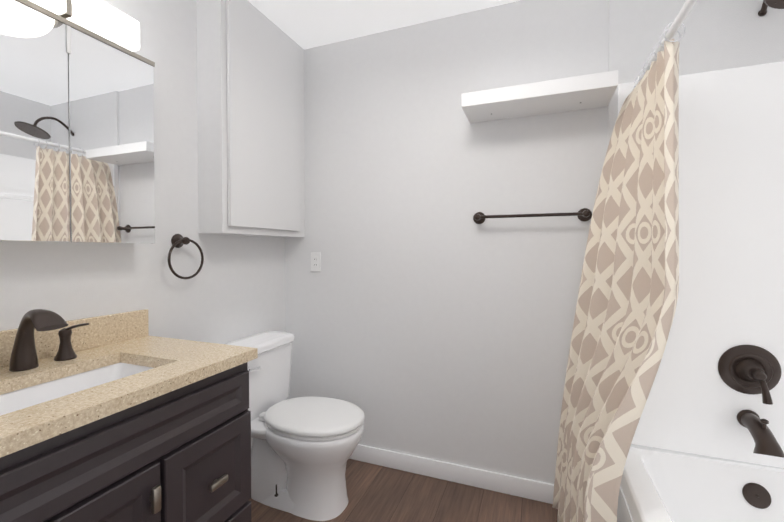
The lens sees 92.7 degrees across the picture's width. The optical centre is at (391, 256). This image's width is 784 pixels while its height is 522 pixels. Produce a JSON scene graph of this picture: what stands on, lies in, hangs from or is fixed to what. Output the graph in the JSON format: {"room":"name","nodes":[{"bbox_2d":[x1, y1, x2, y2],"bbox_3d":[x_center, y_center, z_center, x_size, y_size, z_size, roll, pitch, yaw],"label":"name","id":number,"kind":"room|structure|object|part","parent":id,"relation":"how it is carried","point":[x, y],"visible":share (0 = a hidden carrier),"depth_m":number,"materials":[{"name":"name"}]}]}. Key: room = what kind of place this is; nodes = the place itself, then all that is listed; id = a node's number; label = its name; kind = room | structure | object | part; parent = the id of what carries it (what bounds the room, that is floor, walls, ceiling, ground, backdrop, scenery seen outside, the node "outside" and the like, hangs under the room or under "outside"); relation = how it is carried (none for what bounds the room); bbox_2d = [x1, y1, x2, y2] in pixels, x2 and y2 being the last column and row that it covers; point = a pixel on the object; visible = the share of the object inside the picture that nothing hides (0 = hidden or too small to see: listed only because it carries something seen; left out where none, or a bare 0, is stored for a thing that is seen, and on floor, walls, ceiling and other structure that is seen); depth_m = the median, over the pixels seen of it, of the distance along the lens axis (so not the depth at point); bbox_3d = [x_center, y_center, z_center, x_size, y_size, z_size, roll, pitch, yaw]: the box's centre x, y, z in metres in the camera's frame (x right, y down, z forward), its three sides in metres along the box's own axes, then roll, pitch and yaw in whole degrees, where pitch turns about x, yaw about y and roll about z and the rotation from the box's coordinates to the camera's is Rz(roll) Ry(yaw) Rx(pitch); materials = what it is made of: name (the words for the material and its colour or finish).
{"room":"bathroom","nodes":[
{"label":"bathroom","id":0,"kind":"room"},
{"bbox_2d":[0,0,285,447],"bbox_3d":[-1.200,-0.017,1.101,0.100,2.440,2.900,0,1,21],"label":"wall","id":1,"kind":"structure","parent":0,"point":[233,289],"depth_m":1.60,"materials":[{"name":"grey paint"}]},
{"bbox_2d":[0,0,154,242],"bbox_3d":[-1.098,-0.383,1.046,0.120,0.681,0.835,0,1,21],"label":"mirror","id":2,"kind":"object","parent":1,"relation":"attached to","point":[76,132],"visible":1,"depth_m":1.16,"materials":[{"name":"white mirror"}]},
{"bbox_3d":[-1.048,-0.375,1.027,0.005,0.665,0.275,0,1,21],"label":"door","id":3,"kind":"part","parent":2,"relation":"part of","materials":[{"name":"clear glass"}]},
{"bbox_3d":[-1.099,-0.716,1.041,0.119,0.016,0.835,0,1,21],"label":"trim","id":4,"kind":"part","parent":2,"relation":"part of","materials":[{"name":"silver metal"}]},
{"bbox_3d":[-0.949,-0.379,1.286,0.005,0.665,0.275,0,1,21],"label":"door","id":5,"kind":"part","parent":2,"relation":"part of","materials":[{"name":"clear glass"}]},
{"bbox_2d":[29,0,139,51],"bbox_3d":[-1.109,-0.791,1.034,0.105,0.132,0.765,0,1,21],"label":"sconce","id":6,"kind":"object","parent":1,"relation":"attached to","point":[107,21],"visible":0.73,"depth_m":1.25,"materials":[{"name":"white glass"}]},
{"bbox_3d":[-1.109,-0.791,1.034,0.105,0.132,0.745,0,1,21],"label":"frame","id":7,"kind":"part","parent":6,"relation":"part of","materials":[{"name":"silver metal"}]},
{"bbox_2d":[167,234,203,278],"bbox_3d":[-0.907,0.001,1.629,0.064,0.198,0.177,0,1,21],"label":"towel ring","id":8,"kind":"object","parent":1,"relation":"attached to","point":[178,240],"visible":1,"depth_m":1.61,"materials":[{"name":"brown metal"}]},
{"bbox_2d":[196,0,304,237],"bbox_3d":[-0.707,-0.681,2.001,0.165,1.140,0.645,0,1,21],"label":"upper cabinet","id":9,"kind":"object","parent":1,"relation":"attached to","point":[250,117],"visible":1,"depth_m":1.81,"materials":[{"name":"grey paint"}]},
{"bbox_3d":[-0.649,-0.670,1.950,0.018,1.052,0.534,0,1,21],"label":"door","id":10,"kind":"part","parent":9,"relation":"part of","materials":[{"name":"white paint"}]},
{"bbox_2d":[248,0,519,48],"bbox_3d":[0.060,-1.269,0.596,2.800,0.080,2.900,0,1,21],"label":"ceiling","id":11,"kind":"structure","parent":0,"point":[305,24],"depth_m":1.93,"materials":[{"name":"white paint"}]},
{"bbox_2d":[248,459,557,521],"bbox_3d":[0.060,1.251,0.637,2.800,0.080,2.900,0,1,21],"label":"floor","id":12,"kind":"structure","parent":0,"point":[377,493],"depth_m":1.80,"materials":[{"name":"brown wood"}]},
{"bbox_2d":[0,309,257,521],"bbox_3d":[-0.893,0.678,0.971,0.568,1.056,0.934,0,1,21],"label":"bathroom vanity","id":13,"kind":"object","parent":12,"relation":"on","point":[122,417],"visible":1,"depth_m":1.03,"materials":[{"name":"grey"}]},
{"bbox_3d":[-0.721,0.816,0.728,0.019,0.537,0.572,0,1,21],"label":"door","id":14,"kind":"part","parent":13,"relation":"part of","materials":[{"name":"grey wood"}]},
{"bbox_2d":[0,309,257,457],"bbox_3d":[-0.897,0.290,0.967,0.559,0.140,0.934,0,1,21],"label":"countertop","id":15,"kind":"structure","parent":13,"relation":"on","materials":[{"name":"beige stone"}]},
{"bbox_2d":[9,309,88,371],"bbox_3d":[-1.008,0.236,1.058,0.177,0.175,0.259,0,1,21],"label":"faucet","id":16,"kind":"object","parent":15,"relation":"on","point":[23,358],"depth_m":1.06,"materials":[{"name":"brown metal"}]},
{"bbox_2d":[0,362,152,415],"bbox_3d":[-0.869,0.428,0.986,0.292,0.135,0.494,0,1,21],"label":"sink","id":17,"kind":"object","parent":15,"relation":"in","point":[21,396],"depth_m":1.10,"materials":[{"name":"white ceramic"}]},
{"bbox_3d":[-0.556,0.694,1.155,0.019,0.306,0.324,0,1,21],"label":"drawer","id":18,"kind":"part","parent":13,"relation":"part of","materials":[{"name":"grey wood"}]},
{"bbox_3d":[-0.556,0.969,1.159,0.019,0.218,0.324,0,1,21],"label":"drawer","id":19,"kind":"part","parent":13,"relation":"part of","materials":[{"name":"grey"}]},
{"bbox_2d":[225,331,364,520],"bbox_3d":[-0.494,0.812,1.810,0.714,0.759,0.568,0,1,21],"label":"toilet","id":20,"kind":"object","parent":12,"relation":"on","point":[303,449],"visible":0.77,"depth_m":1.76,"materials":[{"name":"white ceramic"}]},
{"bbox_3d":[-0.659,0.532,1.773,0.023,0.030,0.085,0,1,21],"label":"lever","id":21,"kind":"part","parent":20,"relation":"part of","materials":[{"name":"silver metal"}]},
{"bbox_3d":[-0.711,0.614,1.941,0.213,0.366,0.474,0,1,21],"label":"tank","id":22,"kind":"part","parent":20,"relation":"part of","materials":[{"name":"white ceramic"}]},
{"bbox_3d":[-0.380,0.775,1.816,0.505,0.050,0.378,0,1,21],"label":"seat","id":23,"kind":"part","parent":20,"relation":"part of","materials":[{"name":"white plastic"}]},
{"bbox_3d":[-0.384,0.996,1.821,0.509,0.392,0.376,0,1,21],"label":"bowl","id":24,"kind":"part","parent":20,"relation":"part of","materials":[{"name":"white ceramic"}]},
{"bbox_2d":[617,444,783,521],"bbox_3d":[1.099,1.030,0.856,0.812,0.355,1.501,0,1,21],"label":"bathtub","id":25,"kind":"object","parent":12,"relation":"on","point":[659,485],"visible":0.81,"depth_m":1.49,"materials":[{"name":"white ceramic"}]},
{"bbox_3d":[0.723,1.045,1.000,0.006,0.220,1.301,0,1,21],"label":"apron panel","id":26,"kind":"part","parent":25,"relation":"part of","materials":[{"name":"white ceramic"}]},
{"bbox_3d":[1.414,0.928,1.450,0.086,0.080,0.040,0,1,21],"label":"overflow plate","id":27,"kind":"part","parent":25,"relation":"part of","materials":[{"name":"brown metal"}]},
{"bbox_2d":[285,0,783,483],"bbox_3d":[0.560,-0.030,1.916,2.600,2.440,0.115,0,1,21],"label":"wall","id":28,"kind":"structure","parent":0,"point":[427,316],"depth_m":1.95,"materials":[{"name":"grey paint"}]},
{"bbox_2d":[311,252,320,271],"bbox_3d":[-0.461,0.035,2.258,0.070,0.115,0.007,0,1,21],"label":"electrical outlet plate","id":29,"kind":"object","parent":28,"relation":"attached to","point":[315,261],"visible":1,"depth_m":2.25,"materials":[{"name":"white plastic"}]},
{"bbox_2d":[349,444,553,503],"bbox_3d":[0.154,1.141,2.039,1.767,0.094,0.012,0,1,21],"label":"baseboard","id":30,"kind":"structure","parent":28,"relation":"attached to","point":[508,484],"depth_m":1.96,"materials":[{"name":"white wood"}]},
{"bbox_2d":[473,208,591,223],"bbox_3d":[0.656,-0.193,1.786,0.542,0.062,0.080,0,1,21],"label":"bar","id":31,"kind":"object","parent":28,"relation":"attached to","point":[584,214],"visible":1,"depth_m":1.75,"materials":[{"name":"brown metal"}]},
{"bbox_2d":[461,70,617,122],"bbox_3d":[0.647,-0.709,1.699,0.620,0.062,0.234,0,1,21],"label":"floating shelf","id":32,"kind":"object","parent":28,"relation":"attached to","point":[589,91],"visible":1,"depth_m":1.64,"materials":[{"name":"white paint"}]},
{"bbox_2d":[552,0,696,521],"bbox_3d":[0.665,0.201,0.998,0.372,1.939,1.586,0,1,21],"label":"shower curtain","id":33,"kind":"object","parent":28,"relation":"attached to","point":[627,299],"visible":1,"depth_m":1.38,"materials":[{"name":"beige fabric"}]},
{"bbox_2d":[618,61,783,468],"bbox_3d":[1.378,0.038,1.535,0.797,1.603,0.010,0,1,21],"label":"wall","id":34,"kind":"structure","parent":28,"relation":"attached to","point":[731,209],"depth_m":1.54,"materials":[{"name":"white plastic"}]},
{"bbox_2d":[718,345,781,404],"bbox_3d":[1.421,0.459,1.461,0.200,0.202,0.107,0,1,21],"label":"shower valve","id":35,"kind":"object","parent":34,"relation":"attached to","point":[749,369],"visible":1,"depth_m":1.49,"materials":[{"name":"brown metal"}]},
{"bbox_2d":[737,410,783,457],"bbox_3d":[1.406,0.680,1.424,0.088,0.135,0.194,0,1,21],"label":"tub spout","id":36,"kind":"object","parent":34,"relation":"attached to","point":[757,427],"visible":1,"depth_m":1.40,"materials":[{"name":"brown metal"}]},
{"bbox_2d":[758,0,783,15],"bbox_3d":[1.408,-0.971,1.320,0.208,0.181,0.366,0,1,21],"label":"shower head","id":37,"kind":"object","parent":28,"relation":"attached to","point":[777,4],"visible":1,"depth_m":1.33}
]}

